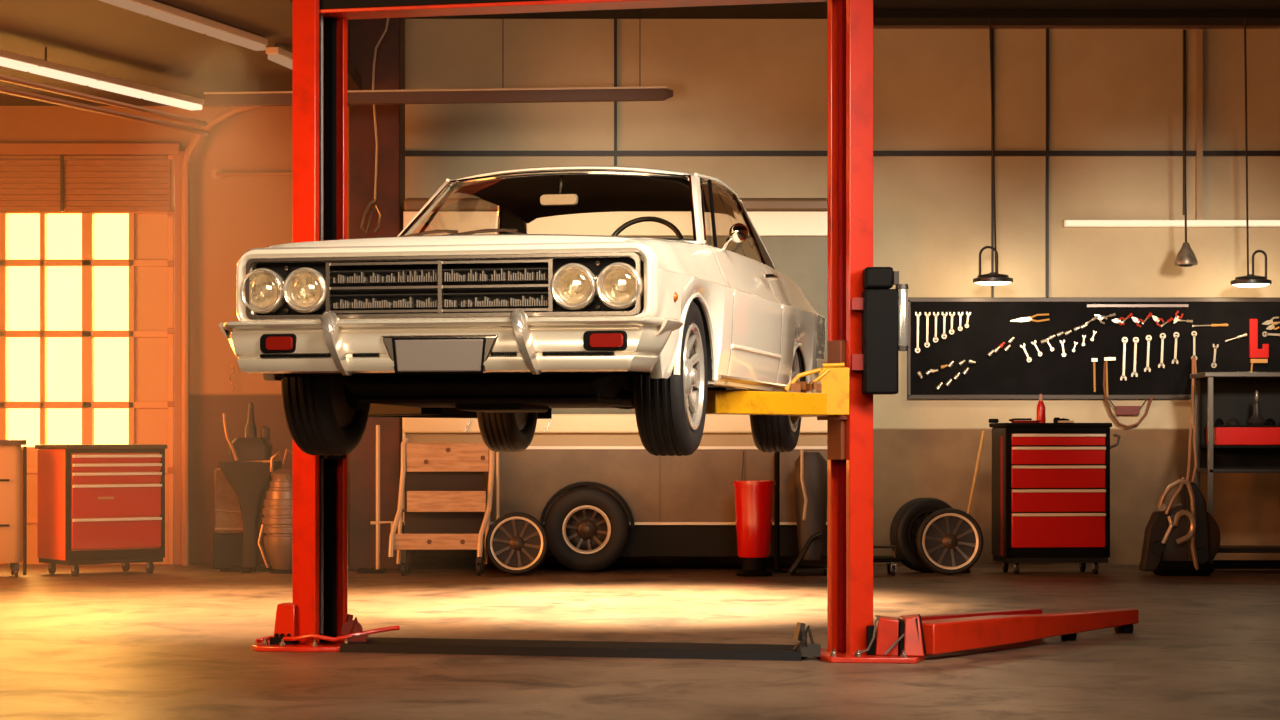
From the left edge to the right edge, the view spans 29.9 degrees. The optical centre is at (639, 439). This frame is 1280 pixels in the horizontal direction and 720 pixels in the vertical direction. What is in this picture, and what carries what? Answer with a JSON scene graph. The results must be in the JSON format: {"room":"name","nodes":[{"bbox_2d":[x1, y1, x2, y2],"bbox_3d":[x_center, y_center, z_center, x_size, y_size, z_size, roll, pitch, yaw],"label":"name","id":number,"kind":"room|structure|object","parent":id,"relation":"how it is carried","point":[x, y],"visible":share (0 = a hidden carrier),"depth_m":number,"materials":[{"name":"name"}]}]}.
{"room":"auto repair garage","nodes":[
{"label":"auto repair garage","id":0,"kind":"room"},
{"bbox_2d":[349,17,404,569],"bbox_3d":[-2.246,-1.310,20.525,0.431,4.820,0.450,0,0,0],"label":"column","id":1,"kind":"structure","parent":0,"point":[364,34],"depth_m":20.30,"materials":[{"name":"brown metal"}]},
{"bbox_2d":[360,105,382,235],"bbox_3d":[-2.247,-2.255,20.100,0.184,1.088,0.032,0,0,0],"label":"cable","id":2,"kind":"object","parent":1,"relation":"hanging from","point":[378,226],"depth_m":20.09,"materials":[{"name":"beige"}]},
{"bbox_2d":[372,18,388,89],"bbox_3d":[-2.172,-3.230,20.100,0.134,0.594,0.032,0,0,0],"label":"cable","id":3,"kind":"object","parent":1,"relation":"hanging from","point":[373,75],"depth_m":20.09,"materials":[{"name":"beige"}]},
{"bbox_2d":[0,19,1279,564],"bbox_3d":[0.250,-1.310,21.325,15.500,4.820,0.250,0,0,0],"label":"wall","id":4,"kind":"structure","parent":0,"point":[736,84],"depth_m":21.20,"materials":[{"name":"paint"}]},
{"bbox_2d":[0,160,60,211],"bbox_3d":[-5.693,-2.244,21.185,1.157,0.459,0.030,0,0,0],"label":"blind","id":5,"kind":"object","parent":4,"relation":"attached to","point":[25,185],"depth_m":21.18,"materials":[{"name":"brown wood"}]},
{"bbox_2d":[0,47,203,109],"bbox_3d":[-4.242,-2.848,18.600,0.130,0.205,3.015,0,0,22],"label":"fluorescent light","id":6,"kind":"object","parent":4,"relation":"hanging from","point":[46,68],"visible":0.94,"depth_m":18.57,"materials":[{"name":"beige plastic"}]},
{"bbox_2d":[0,74,206,126],"bbox_3d":[-4.232,-2.667,18.850,0.050,0.062,3.104,0,0,21],"label":"rail","id":7,"kind":"object","parent":6,"relation":"attached to","point":[4,78],"visible":1,"depth_m":18.80,"materials":[{"name":"brown metal"}]},
{"bbox_2d":[65,160,170,211],"bbox_3d":[-4.607,-2.244,21.185,0.928,0.459,0.030,0,0,0],"label":"blind","id":8,"kind":"object","parent":4,"relation":"attached to","point":[90,185],"depth_m":21.18,"materials":[{"name":"brown wood"}]},
{"bbox_2d":[0,106,266,564],"bbox_3d":[-4.640,-0.929,21.177,3.323,4.193,0.325,0,0,0],"label":"door","id":9,"kind":"structure","parent":4,"relation":"in","point":[148,183],"depth_m":21.22,"materials":[{"name":"brown paint"}]},
{"bbox_2d":[0,0,361,105],"bbox_3d":[-4.925,-3.010,17.350,5.150,0.120,7.700,0,0,0],"label":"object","id":10,"kind":"structure","parent":4,"relation":"attached to","point":[96,36],"depth_m":17.95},
{"bbox_2d":[99,0,267,50],"bbox_3d":[-3.151,-2.901,16.500,0.100,0.099,2.327,0,0,19],"label":"fluorescent light","id":11,"kind":"object","parent":4,"relation":"hanging from","point":[154,9],"visible":1,"depth_m":16.58,"materials":[{"name":"beige plastic"}]},
{"bbox_2d":[229,364,234,390],"bbox_3d":[-3.595,-0.549,21.145,0.057,0.240,0.029,0,0,0],"label":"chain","id":12,"kind":"object","parent":4,"relation":"hanging from","point":[232,365],"visible":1,"depth_m":21.14,"materials":[{"name":"brown"}]},
{"bbox_2d":[211,168,291,179],"bbox_3d":[-3.406,-2.346,21.158,0.751,0.100,0.064,0,0,0],"label":"pipe","id":13,"kind":"object","parent":4,"relation":"attached to","point":[216,173],"visible":0.88,"depth_m":21.13,"materials":[{"name":"brown metal"}]},
{"bbox_2d":[266,44,291,68],"bbox_3d":[-2.643,-2.888,18.200,0.100,0.124,0.818,0,0,12],"label":"fluorescent light","id":14,"kind":"object","parent":4,"relation":"hanging from","point":[276,54],"visible":0.53,"depth_m":17.87,"materials":[{"name":"beige"}]},
{"bbox_2d":[614,18,616,165],"bbox_3d":[-0.216,-2.498,21.184,0.026,2.524,0.029,0,0,0],"label":"trim","id":15,"kind":"structure","parent":4,"relation":"attached to","point":[615,19],"depth_m":21.17,"materials":[{"name":"black metal"}]},
{"bbox_2d":[405,151,1279,155],"bbox_3d":[1.888,-2.528,21.174,8.046,0.044,0.049,0,0,0],"label":"trim","id":16,"kind":"structure","parent":4,"relation":"attached to","point":[407,153],"depth_m":21.15,"materials":[{"name":"black"}]},
{"bbox_2d":[991,28,993,296],"bbox_3d":[3.111,-2.419,21.184,0.018,2.436,0.029,0,0,0],"label":"trim","id":17,"kind":"structure","parent":4,"relation":"attached to","point":[992,29],"depth_m":21.17,"materials":[{"name":"black metal"}]},
{"bbox_2d":[1046,28,1048,296],"bbox_3d":[3.595,-2.427,21.184,0.022,2.454,0.029,0,0,0],"label":"trim","id":18,"kind":"structure","parent":4,"relation":"attached to","point":[1047,29],"depth_m":21.17,"materials":[{"name":"black metal"}]},
{"bbox_2d":[873,10,1279,24],"bbox_3d":[5.000,-3.684,20.965,6.000,0.068,0.430,0,0,0],"label":"ceiling beam","id":19,"kind":"structure","parent":4,"relation":"attached to","point":[880,17],"depth_m":20.75,"materials":[{"name":"black metal"}]},
{"bbox_2d":[1174,30,1197,266],"bbox_3d":[4.686,-2.502,20.600,0.200,2.035,0.200,0,0,0],"label":"spot lamp","id":20,"kind":"object","parent":19,"relation":"hanging from","point":[1185,257],"visible":1,"depth_m":20.59,"materials":[{"name":"grey metal"}]},
{"bbox_2d":[873,25,1279,28],"bbox_3d":[3.967,-3.645,21.154,3.878,0.026,0.089,0,0,0],"label":"trim","id":21,"kind":"structure","parent":4,"relation":"attached to","point":[874,26],"depth_m":21.11,"materials":[{"name":"brown metal"}]},
{"bbox_2d":[907,297,1279,398],"bbox_3d":[4.178,-0.808,21.171,3.641,0.897,0.055,0,0,0],"label":"board","id":22,"kind":"object","parent":4,"relation":"attached to","point":[1003,374],"visible":0.69,"depth_m":21.17,"materials":[{"name":"black"}]},
{"bbox_2d":[915,312,920,352],"bbox_3d":[2.450,-0.948,21.152,0.054,0.362,0.011,0,0,0],"label":"wrench","id":23,"kind":"object","parent":22,"relation":"hanging from","point":[916,314],"visible":1,"depth_m":21.15,"materials":[{"name":"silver metal"}]},
{"bbox_2d":[924,312,930,346],"bbox_3d":[2.534,-0.972,21.152,0.054,0.313,0.011,0,0,0],"label":"wrench","id":24,"kind":"object","parent":22,"relation":"attached to","point":[925,314],"visible":1,"depth_m":21.15,"materials":[{"name":"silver metal"}]},
{"bbox_2d":[933,312,938,342],"bbox_3d":[2.609,-0.994,21.152,0.054,0.269,0.011,0,0,0],"label":"wrench","id":25,"kind":"object","parent":22,"relation":"attached to","point":[934,314],"visible":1,"depth_m":21.15,"materials":[{"name":"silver metal"}]},
{"bbox_2d":[941,312,947,338],"bbox_3d":[2.684,-1.010,21.152,0.054,0.238,0.011,0,0,0],"label":"wrench","id":26,"kind":"object","parent":22,"relation":"attached to","point":[942,314],"visible":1,"depth_m":21.15,"materials":[{"name":"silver metal"}]},
{"bbox_2d":[949,312,954,334],"bbox_3d":[2.750,-1.030,21.152,0.054,0.199,0.011,0,0,0],"label":"wrench","id":27,"kind":"object","parent":22,"relation":"attached to","point":[950,314],"visible":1,"depth_m":21.15,"materials":[{"name":"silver metal"}]},
{"bbox_2d":[958,312,962,330],"bbox_3d":[2.825,-1.045,21.152,0.048,0.168,0.011,0,0,0],"label":"wrench","id":28,"kind":"object","parent":22,"relation":"attached to","point":[959,314],"visible":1,"depth_m":21.15,"materials":[{"name":"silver metal"}]},
{"bbox_2d":[965,312,970,327],"bbox_3d":[2.888,-1.059,21.152,0.053,0.143,0.011,0,0,0],"label":"wrench","id":29,"kind":"object","parent":22,"relation":"hanging from","point":[967,314],"visible":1,"depth_m":21.15,"materials":[{"name":"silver metal"}]},
{"bbox_2d":[1020,343,1031,361],"bbox_3d":[3.399,-0.770,21.152,0.103,0.170,0.011,0,0,0],"label":"wrench","id":30,"kind":"object","parent":22,"relation":"hanging from","point":[1021,346],"visible":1,"depth_m":21.15,"materials":[{"name":"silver metal"}]},
{"bbox_2d":[1010,313,1049,321],"bbox_3d":[3.435,-1.076,21.148,0.348,0.078,0.020,0,0,0],"label":"pliers","id":31,"kind":"object","parent":22,"relation":"attached to","point":[1023,319],"visible":1,"depth_m":21.14,"materials":[{"name":"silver metal"}]},
{"bbox_2d":[1031,340,1041,355],"bbox_3d":[3.496,-0.810,21.152,0.098,0.144,0.011,0,0,0],"label":"wrench","id":32,"kind":"object","parent":22,"relation":"hanging from","point":[1034,343],"visible":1,"depth_m":21.15,"materials":[{"name":"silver metal"}]},
{"bbox_2d":[1060,340,1065,356],"bbox_3d":[3.728,-0.808,21.152,0.055,0.152,0.011,0,0,0],"label":"wrench","id":33,"kind":"object","parent":22,"relation":"attached to","point":[1062,343],"visible":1,"depth_m":21.15,"materials":[{"name":"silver metal"}]},
{"bbox_2d":[1091,358,1097,391],"bbox_3d":[4.002,-0.572,21.142,0.050,0.298,0.030,0,0,0],"label":"hammer","id":34,"kind":"object","parent":22,"relation":"hanging from","point":[1093,360],"visible":1,"depth_m":21.14,"materials":[{"name":"brown wood"}]},
{"bbox_2d":[1094,314,1107,323],"bbox_3d":[4.063,-1.063,21.148,0.118,0.088,0.020,0,0,0],"label":"pliers","id":35,"kind":"object","parent":22,"relation":"hanging from","point":[1099,316],"visible":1,"depth_m":21.14,"materials":[{"name":"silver metal"}]},
{"bbox_2d":[1104,357,1115,396],"bbox_3d":[4.138,-0.555,21.142,0.101,0.352,0.030,0,0,0],"label":"hammer","id":36,"kind":"object","parent":22,"relation":"hanging from","point":[1106,359],"visible":1,"depth_m":21.14,"materials":[{"name":"brown wood"}]},
{"bbox_2d":[1112,317,1124,324],"bbox_3d":[4.216,-1.047,21.148,0.119,0.073,0.020,0,0,0],"label":"pliers","id":37,"kind":"object","parent":22,"relation":"hanging from","point":[1120,318],"visible":1,"depth_m":21.14,"materials":[{"name":"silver metal"}]},
{"bbox_2d":[1120,337,1127,379],"bbox_3d":[4.265,-0.716,21.152,0.068,0.384,0.011,0,0,0],"label":"wrench","id":38,"kind":"object","parent":22,"relation":"attached to","point":[1123,338],"visible":1,"depth_m":21.15,"materials":[{"name":"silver metal"}]},
{"bbox_2d":[1103,362,1153,427],"bbox_3d":[4.302,-0.395,21.142,0.454,0.585,0.027,0,0,0],"label":"cable loop","id":39,"kind":"object","parent":22,"relation":"hanging from","point":[1120,410],"visible":1,"depth_m":21.14,"materials":[{"name":"brown"}]},
{"bbox_2d":[1131,337,1138,376],"bbox_3d":[4.362,-0.731,21.152,0.068,0.354,0.011,0,0,0],"label":"wrench","id":40,"kind":"object","parent":22,"relation":"attached to","point":[1134,338],"visible":1,"depth_m":21.15,"materials":[{"name":"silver metal"}]},
{"bbox_2d":[1132,317,1143,327],"bbox_3d":[4.390,-1.038,21.148,0.115,0.095,0.020,0,0,0],"label":"pliers","id":41,"kind":"object","parent":22,"relation":"hanging from","point":[1136,320],"visible":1,"depth_m":21.14,"materials":[{"name":"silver metal"}]},
{"bbox_2d":[1144,335,1151,371],"bbox_3d":[4.477,-0.762,21.152,0.068,0.327,0.011,0,0,0],"label":"wrench","id":42,"kind":"object","parent":22,"relation":"attached to","point":[1147,336],"visible":1,"depth_m":21.15,"materials":[{"name":"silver metal"}]},
{"bbox_2d":[1152,315,1164,326],"bbox_3d":[4.567,-1.047,21.148,0.111,0.101,0.020,0,0,0],"label":"pliers","id":43,"kind":"object","parent":22,"relation":"hanging from","point":[1156,319],"visible":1,"depth_m":21.14,"materials":[{"name":"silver metal"}]},
{"bbox_2d":[1158,333,1165,367],"bbox_3d":[4.600,-0.788,21.152,0.068,0.310,0.011,0,0,0],"label":"wrench","id":44,"kind":"object","parent":22,"relation":"attached to","point":[1161,334],"visible":1,"depth_m":21.15,"materials":[{"name":"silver metal"}]},
{"bbox_2d":[1172,332,1178,363],"bbox_3d":[4.719,-0.810,21.152,0.067,0.283,0.011,0,0,0],"label":"wrench","id":45,"kind":"object","parent":22,"relation":"attached to","point":[1174,335],"visible":1,"depth_m":21.15,"materials":[{"name":"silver metal"}]},
{"bbox_2d":[1173,311,1182,323],"bbox_3d":[4.746,-1.083,21.148,0.088,0.118,0.020,0,0,0],"label":"pliers","id":46,"kind":"object","parent":22,"relation":"hanging from","point":[1176,318],"visible":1,"depth_m":21.14,"materials":[{"name":"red metal"}]},
{"bbox_2d":[1186,357,1196,481],"bbox_3d":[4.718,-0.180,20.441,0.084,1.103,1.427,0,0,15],"label":"rope","id":47,"kind":"object","parent":22,"relation":"hanging from","point":[1193,358],"visible":0.8,"depth_m":20.28,"materials":[{"name":"brown fabric"}]},
{"bbox_2d":[1191,331,1196,359],"bbox_3d":[4.884,-0.833,21.152,0.054,0.256,0.011,0,0,0],"label":"wrench","id":48,"kind":"object","parent":22,"relation":"attached to","point":[1192,334],"visible":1,"depth_m":21.15,"materials":[{"name":"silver metal"}]},
{"bbox_2d":[1192,323,1227,326],"bbox_3d":[5.024,-1.012,21.147,0.319,0.033,0.030,0,0,0],"label":"screwdriver","id":49,"kind":"object","parent":22,"relation":"attached to","point":[1224,324],"visible":1,"depth_m":21.14,"materials":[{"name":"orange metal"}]},
{"bbox_2d":[1211,344,1218,367],"bbox_3d":[5.066,-0.742,21.152,0.064,0.214,0.011,0,0,0],"label":"wrench","id":50,"kind":"object","parent":22,"relation":"attached to","point":[1213,345],"visible":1,"depth_m":21.15,"materials":[{"name":"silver metal"}]},
{"bbox_2d":[1225,333,1247,341],"bbox_3d":[5.254,-0.902,21.147,0.199,0.080,0.030,0,0,0],"label":"screwdriver","id":51,"kind":"object","parent":22,"relation":"attached to","point":[1245,334],"visible":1,"depth_m":21.14,"materials":[{"name":"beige metal"}]},
{"bbox_2d":[1249,319,1268,371],"bbox_3d":[5.453,-0.833,21.143,0.168,0.468,0.030,0,0,0],"label":"clamp","id":52,"kind":"object","parent":22,"relation":"hanging from","point":[1254,352],"visible":0.99,"depth_m":21.13,"materials":[{"name":"red metal"}]},
{"bbox_2d":[1262,331,1279,336],"bbox_3d":[5.581,-0.929,21.152,0.195,0.056,0.011,0,0,0],"label":"wrench","id":53,"kind":"object","parent":22,"relation":"attached to","point":[1265,332],"visible":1,"depth_m":21.15,"materials":[{"name":"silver metal"}]},
{"bbox_2d":[1262,317,1279,324],"bbox_3d":[5.562,-1.050,21.148,0.159,0.077,0.020,0,0,0],"label":"pliers","id":54,"kind":"object","parent":22,"relation":"attached to","point":[1267,322],"visible":1,"depth_m":21.14,"materials":[{"name":"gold metal"}]},
{"bbox_2d":[1266,322,1278,329],"bbox_3d":[5.577,-1.006,21.148,0.118,0.076,0.020,0,0,0],"label":"pliers","id":55,"kind":"object","parent":22,"relation":"attached to","point":[1272,326],"visible":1,"depth_m":21.14,"materials":[{"name":"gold metal"}]},
{"bbox_2d":[1110,433,1120,447],"bbox_3d":[4.190,0.004,21.160,0.098,0.130,0.014,0,0,0],"label":"wall hook","id":56,"kind":"object","parent":4,"relation":"attached to","point":[1114,433],"visible":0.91,"depth_m":21.15,"materials":[{"name":"grey metal"}]},
{"bbox_2d":[1063,220,1279,227],"bbox_3d":[4.818,-1.909,21.154,2.167,0.065,0.093,0,0,0],"label":"strip light","id":57,"kind":"object","parent":4,"relation":"attached to","point":[1066,223],"visible":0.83,"depth_m":21.13,"materials":[{"name":"white plastic"}]},
{"bbox_2d":[1183,30,1185,214],"bbox_3d":[4.804,-2.803,21.184,0.022,1.633,0.029,0,0,0],"label":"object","id":58,"kind":"structure","parent":4,"relation":"attached to","point":[1185,30],"depth_m":21.17,"materials":[{"name":"black metal"}]},
{"bbox_2d":[1195,29,1202,219],"bbox_3d":[4.930,-2.778,21.165,0.053,1.676,0.069,0,0,0],"label":"trim","id":59,"kind":"structure","parent":4,"relation":"attached to","point":[1199,32],"depth_m":21.13,"materials":[{"name":"beige"}]},
{"bbox_2d":[0,564,1279,719],"bbox_3d":[0.250,1.200,11.250,15.500,0.200,20.500,0,0,0],"label":"floor","id":60,"kind":"structure","parent":0,"point":[105,641],"depth_m":12.25,"materials":[{"name":"concrete"}]},
{"bbox_2d":[0,440,26,576],"bbox_3d":[-5.193,0.550,19.296,0.480,1.099,0.469,0,0,-20],"label":"cabinet","id":61,"kind":"object","parent":60,"relation":"on","point":[13,459],"visible":1,"depth_m":19.15,"materials":[{"name":"brown"}]},
{"bbox_2d":[35,444,166,575],"bbox_3d":[-4.428,0.569,19.740,0.900,1.063,0.625,0,0,-38],"label":"tool cabinet","id":62,"kind":"object","parent":60,"relation":"on","point":[97,503],"visible":1,"depth_m":19.50,"materials":[{"name":"red metal"}]},
{"bbox_2d":[213,468,242,568],"bbox_3d":[-3.493,0.670,20.625,0.300,0.860,0.350,0,0,0],"label":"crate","id":63,"kind":"object","parent":60,"relation":"on","point":[228,536],"visible":0.56,"depth_m":20.48,"materials":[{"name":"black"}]},
{"bbox_2d":[219,402,281,572],"bbox_3d":[-3.258,0.390,20.100,0.500,1.420,0.500,0,0,0],"label":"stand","id":64,"kind":"object","parent":60,"relation":"on","point":[248,473],"visible":0.95,"depth_m":20.00,"materials":[{"name":"black metal"}]},
{"bbox_2d":[258,449,291,573],"bbox_3d":[-2.943,0.585,19.900,0.378,1.030,0.378,0,0,19],"label":"barrel","id":65,"kind":"object","parent":60,"relation":"on","point":[277,512],"visible":0.66,"depth_m":19.76,"materials":[{"name":"brown"}]},
{"bbox_2d":[357,425,393,572],"bbox_3d":[-2.186,0.488,19.900,0.294,1.224,0.240,0,0,0],"label":"stand","id":66,"kind":"object","parent":60,"relation":"on","point":[377,522],"visible":0.91,"depth_m":19.89,"materials":[{"name":"beige"}]},
{"bbox_2d":[388,438,498,575],"bbox_3d":[-1.594,0.539,19.599,0.879,1.122,0.462,0,0,0],"label":"rack","id":67,"kind":"object","parent":60,"relation":"on","point":[442,495],"visible":0.97,"depth_m":19.66,"materials":[{"name":"brown wood"}]},
{"bbox_2d":[485,512,548,574],"bbox_3d":[-0.999,0.843,19.520,0.510,0.515,0.172,0,0,0],"label":"wheel","id":68,"kind":"object","parent":60,"relation":"on","point":[517,543],"visible":1,"depth_m":19.48,"materials":[{"name":"silver rubber"}]},
{"bbox_2d":[402,198,826,571],"bbox_3d":[-0.122,-0.461,20.485,3.719,3.122,1.129,0,0,0],"label":"vehicle","id":69,"kind":"object","parent":60,"relation":"on","point":[588,476],"visible":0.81,"depth_m":20.05,"materials":[{"name":"brown"}]},
{"bbox_2d":[252,0,1138,663],"bbox_3d":[0.410,-0.774,12.523,4.876,3.749,2.814,0,0,0],"label":"lift","id":70,"kind":"object","parent":60,"relation":"on","point":[867,320],"visible":0.91,"depth_m":12.17,"materials":[{"name":"red paint"}]},
{"bbox_2d":[219,166,826,455],"bbox_3d":[-0.268,-0.630,11.780,1.870,1.394,5.327,0,0,12],"label":"vintage car","id":71,"kind":"object","parent":70,"relation":"on","point":[510,326],"visible":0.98,"depth_m":9.58,"materials":[{"name":"beige paint"}]},
{"bbox_2d":[256,257,642,314],"bbox_3d":[-0.763,-0.600,9.451,1.580,0.230,0.015,0,0,12],"label":"grille","id":72,"kind":"object","parent":71,"relation":"attached to","point":[284,285],"depth_m":9.41,"materials":[{"name":"grey metal"}]},
{"bbox_2d":[272,234,694,252],"bbox_3d":[-0.638,-0.809,10.036,1.534,0.200,1.360,0,0,12],"label":"hood","id":73,"kind":"object","parent":71,"relation":"attached to","point":[457,243],"depth_m":9.39,"materials":[{"name":"beige paint"}]},
{"bbox_2d":[540,175,577,205],"bbox_3d":[-0.383,-1.187,11.391,0.180,0.152,0.095,0,0,0],"label":"mirror","id":74,"kind":"object","parent":71,"relation":"attached to","point":[559,199],"depth_m":11.37,"materials":[{"name":"beige metal"}]},
{"bbox_2d":[673,292,677,301],"bbox_3d":[0.138,-0.565,9.482,0.022,0.044,0.044,0,0,12],"label":"marker lamp","id":75,"kind":"object","parent":71,"relation":"on","point":[675,294],"depth_m":9.47,"materials":[{"name":"orange plastic"}]},
{"bbox_2d":[722,223,747,249],"bbox_3d":[0.418,-0.929,10.934,0.131,0.122,0.092,0,0,27],"label":"mirror","id":76,"kind":"object","parent":71,"relation":"attached to","point":[738,232],"depth_m":10.92,"materials":[{"name":"silver metal"}]},
{"bbox_2d":[732,451,775,576],"bbox_3d":[0.924,0.596,19.450,0.356,1.009,0.356,0,0,0],"label":"bin","id":77,"kind":"object","parent":60,"relation":"on","point":[753,499],"visible":1,"depth_m":19.33,"materials":[{"name":"red metal"}]},
{"bbox_2d":[768,452,787,572],"bbox_3d":[1.136,0.592,19.900,0.180,1.017,0.180,0,0,0],"label":"pole","id":78,"kind":"object","parent":60,"relation":"on","point":[776,569],"visible":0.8,"depth_m":19.89,"materials":[{"name":"black metal"}]},
{"bbox_2d":[873,545,899,575],"bbox_3d":[1.943,0.977,19.600,0.320,0.246,0.400,0,0,0],"label":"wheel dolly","id":79,"kind":"object","parent":60,"relation":"on","point":[891,569],"visible":0.5,"depth_m":19.41,"materials":[{"name":"black metal"}]},
{"bbox_2d":[890,498,951,571],"bbox_3d":[2.382,0.788,19.959,0.620,0.623,0.203,0,0,-20],"label":"wheel","id":80,"kind":"object","parent":60,"relation":"on","point":[905,524],"visible":0.49,"depth_m":19.84,"materials":[{"name":"black rubber"}]},
{"bbox_2d":[916,508,982,574],"bbox_3d":[2.525,0.828,19.572,0.540,0.544,0.164,0,0,0],"label":"wheel","id":81,"kind":"object","parent":60,"relation":"on","point":[949,541],"visible":1,"depth_m":19.53,"materials":[{"name":"black rubber"}]},
{"bbox_2d":[962,431,984,572],"bbox_3d":[2.720,0.510,19.915,0.486,1.180,0.176,0,0,-31],"label":"broom","id":82,"kind":"object","parent":60,"relation":"on","point":[983,432],"visible":0.48,"depth_m":20.01,"materials":[{"name":"brown wood"}]},
{"bbox_2d":[989,423,1111,573],"bbox_3d":[3.392,0.480,19.838,0.900,1.240,0.545,0,0,-6],"label":"cabinet","id":83,"kind":"object","parent":60,"relation":"on","point":[1051,481],"visible":1,"depth_m":19.60,"materials":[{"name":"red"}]},
{"bbox_2d":[989,419,998,422],"bbox_3d":[2.910,-0.158,19.750,0.080,0.035,0.040,0,0,0],"label":"battery pack","id":84,"kind":"object","parent":83,"relation":"on","point":[990,420],"visible":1,"depth_m":19.73,"materials":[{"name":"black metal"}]},
{"bbox_2d":[1009,418,1039,422],"bbox_3d":[3.156,-0.159,19.720,0.255,0.038,0.120,0,0,0],"label":"tray","id":85,"kind":"object","parent":83,"relation":"on","point":[1015,420],"visible":1,"depth_m":19.67,"materials":[{"name":"red paint"}]},
{"bbox_2d":[1036,394,1045,422],"bbox_3d":[3.295,-0.260,19.720,0.076,0.240,0.075,0,0,0],"label":"bottle","id":86,"kind":"object","parent":83,"relation":"on","point":[1040,415],"visible":1,"depth_m":19.69,"materials":[{"name":"red plastic"}]},
{"bbox_2d":[1053,417,1068,422],"bbox_3d":[3.462,-0.163,19.720,0.132,0.045,0.060,0,0,0],"label":"wrench","id":87,"kind":"object","parent":83,"relation":"on","point":[1056,419],"visible":1,"depth_m":19.70,"materials":[{"name":"black metal"}]},
{"bbox_2d":[1139,477,1220,575],"bbox_3d":[4.400,0.700,19.526,0.659,0.799,0.408,0,0,0],"label":"bag","id":88,"kind":"object","parent":60,"relation":"on","point":[1181,539],"visible":1,"depth_m":19.43,"materials":[{"name":"brown"}]},
{"bbox_2d":[1190,372,1279,572],"bbox_3d":[5.178,0.268,20.155,0.994,1.664,0.550,0,0,0],"label":"rack","id":89,"kind":"object","parent":60,"relation":"on","point":[1225,396],"visible":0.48,"depth_m":20.35,"materials":[{"name":"brown"}]},
{"bbox_2d":[1196,468,1279,472],"bbox_3d":[5.178,0.257,20.145,0.914,0.033,0.490,0,0,0],"label":"shelf","id":90,"kind":"object","parent":89,"relation":"attached to","point":[1203,470],"depth_m":19.90,"materials":[{"name":"grey metal"}]},
{"bbox_2d":[1200,445,1279,447],"bbox_3d":[5.188,0.054,20.160,0.874,0.025,0.460,0,0,0],"label":"shelf","id":91,"kind":"object","parent":89,"relation":"attached to","point":[1201,446],"depth_m":19.93,"materials":[{"name":"black metal"}]},
{"bbox_2d":[1205,425,1279,444],"bbox_3d":[5.178,-0.042,20.105,0.798,0.166,0.360,0,0,0],"label":"box","id":92,"kind":"object","parent":89,"relation":"on","point":[1223,434],"visible":0.89,"depth_m":19.93,"materials":[{"name":"red"}]},
{"bbox_2d":[1215,419,1223,424],"bbox_3d":[4.838,-0.152,20.050,0.077,0.055,0.075,0,0,0],"label":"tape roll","id":93,"kind":"object","parent":92,"relation":"on","point":[1218,421],"visible":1,"depth_m":20.02,"materials":[{"name":"black plastic"}]},
{"bbox_2d":[1227,419,1239,424],"bbox_3d":[4.954,-0.152,20.050,0.110,0.055,0.107,0,0,0],"label":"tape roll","id":94,"kind":"object","parent":92,"relation":"on","point":[1230,421],"visible":1,"depth_m":20.01,"materials":[{"name":"black plastic"}]},
{"bbox_2d":[1246,390,1266,424],"bbox_3d":[5.137,-0.269,19.990,0.170,0.290,0.167,0,0,0],"label":"funnel","id":95,"kind":"object","parent":92,"relation":"on","point":[1256,418],"visible":1,"depth_m":19.96,"materials":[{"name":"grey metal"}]},
{"bbox_2d":[1265,419,1275,424],"bbox_3d":[5.262,-0.152,20.050,0.099,0.055,0.096,0,0,0],"label":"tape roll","id":96,"kind":"object","parent":92,"relation":"on","point":[1269,421],"visible":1,"depth_m":20.01,"materials":[{"name":"black plastic"}]},
{"bbox_2d":[1218,545,1279,552],"bbox_3d":[5.178,0.916,20.145,0.914,0.042,0.490,0,0,0],"label":"shelf","id":97,"kind":"object","parent":89,"relation":"attached to","point":[1223,548],"depth_m":19.90,"materials":[{"name":"grey metal"}]},
{"bbox_2d":[405,0,1279,18],"bbox_3d":[0.250,-3.820,11.225,15.900,0.200,20.450,0,0,0],"label":"ceiling","id":98,"kind":"structure","parent":0,"point":[801,10],"depth_m":20.69,"materials":[{"name":"black"}]},
{"bbox_2d":[204,86,672,106],"bbox_3d":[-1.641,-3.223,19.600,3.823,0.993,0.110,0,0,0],"label":"beam","id":99,"kind":"structure","parent":98,"relation":"hanging from","point":[652,93],"depth_m":19.55,"materials":[{"name":"brown"}]},
{"bbox_2d":[0,86,207,135],"bbox_3d":[-4.228,-2.585,18.850,0.050,0.073,3.107,0,0,21],"label":"rail","id":100,"kind":"object","parent":99,"relation":"hanging from","point":[5,90],"visible":1,"depth_m":18.80,"materials":[{"name":"brown metal"}]},
{"bbox_2d":[973,18,1012,284],"bbox_3d":[3.023,-2.469,20.550,0.342,2.290,0.342,0,0,0],"label":"pendant lamp","id":101,"kind":"object","parent":98,"relation":"hanging from","point":[992,278],"visible":1,"depth_m":20.54,"materials":[{"name":"grey metal"}]},
{"bbox_2d":[1230,18,1271,286],"bbox_3d":[5.232,-2.460,20.550,0.342,2.307,0.342,0,0,0],"label":"pendant lamp","id":102,"kind":"object","parent":98,"relation":"hanging from","point":[1250,280],"visible":1,"depth_m":20.54,"materials":[{"name":"grey metal"}]},
{"label":"outside","id":103,"kind":"structure","parent":0,"visible":0},
{"bbox_2d":[8,215,128,446],"bbox_3d":[-6.000,-1.300,22.810,6.000,5.200,0.020,0,0,0],"label":"window","id":104,"kind":"structure","parent":103,"point":[64,232],"depth_m":22.80,"materials":[{"name":"glass"}]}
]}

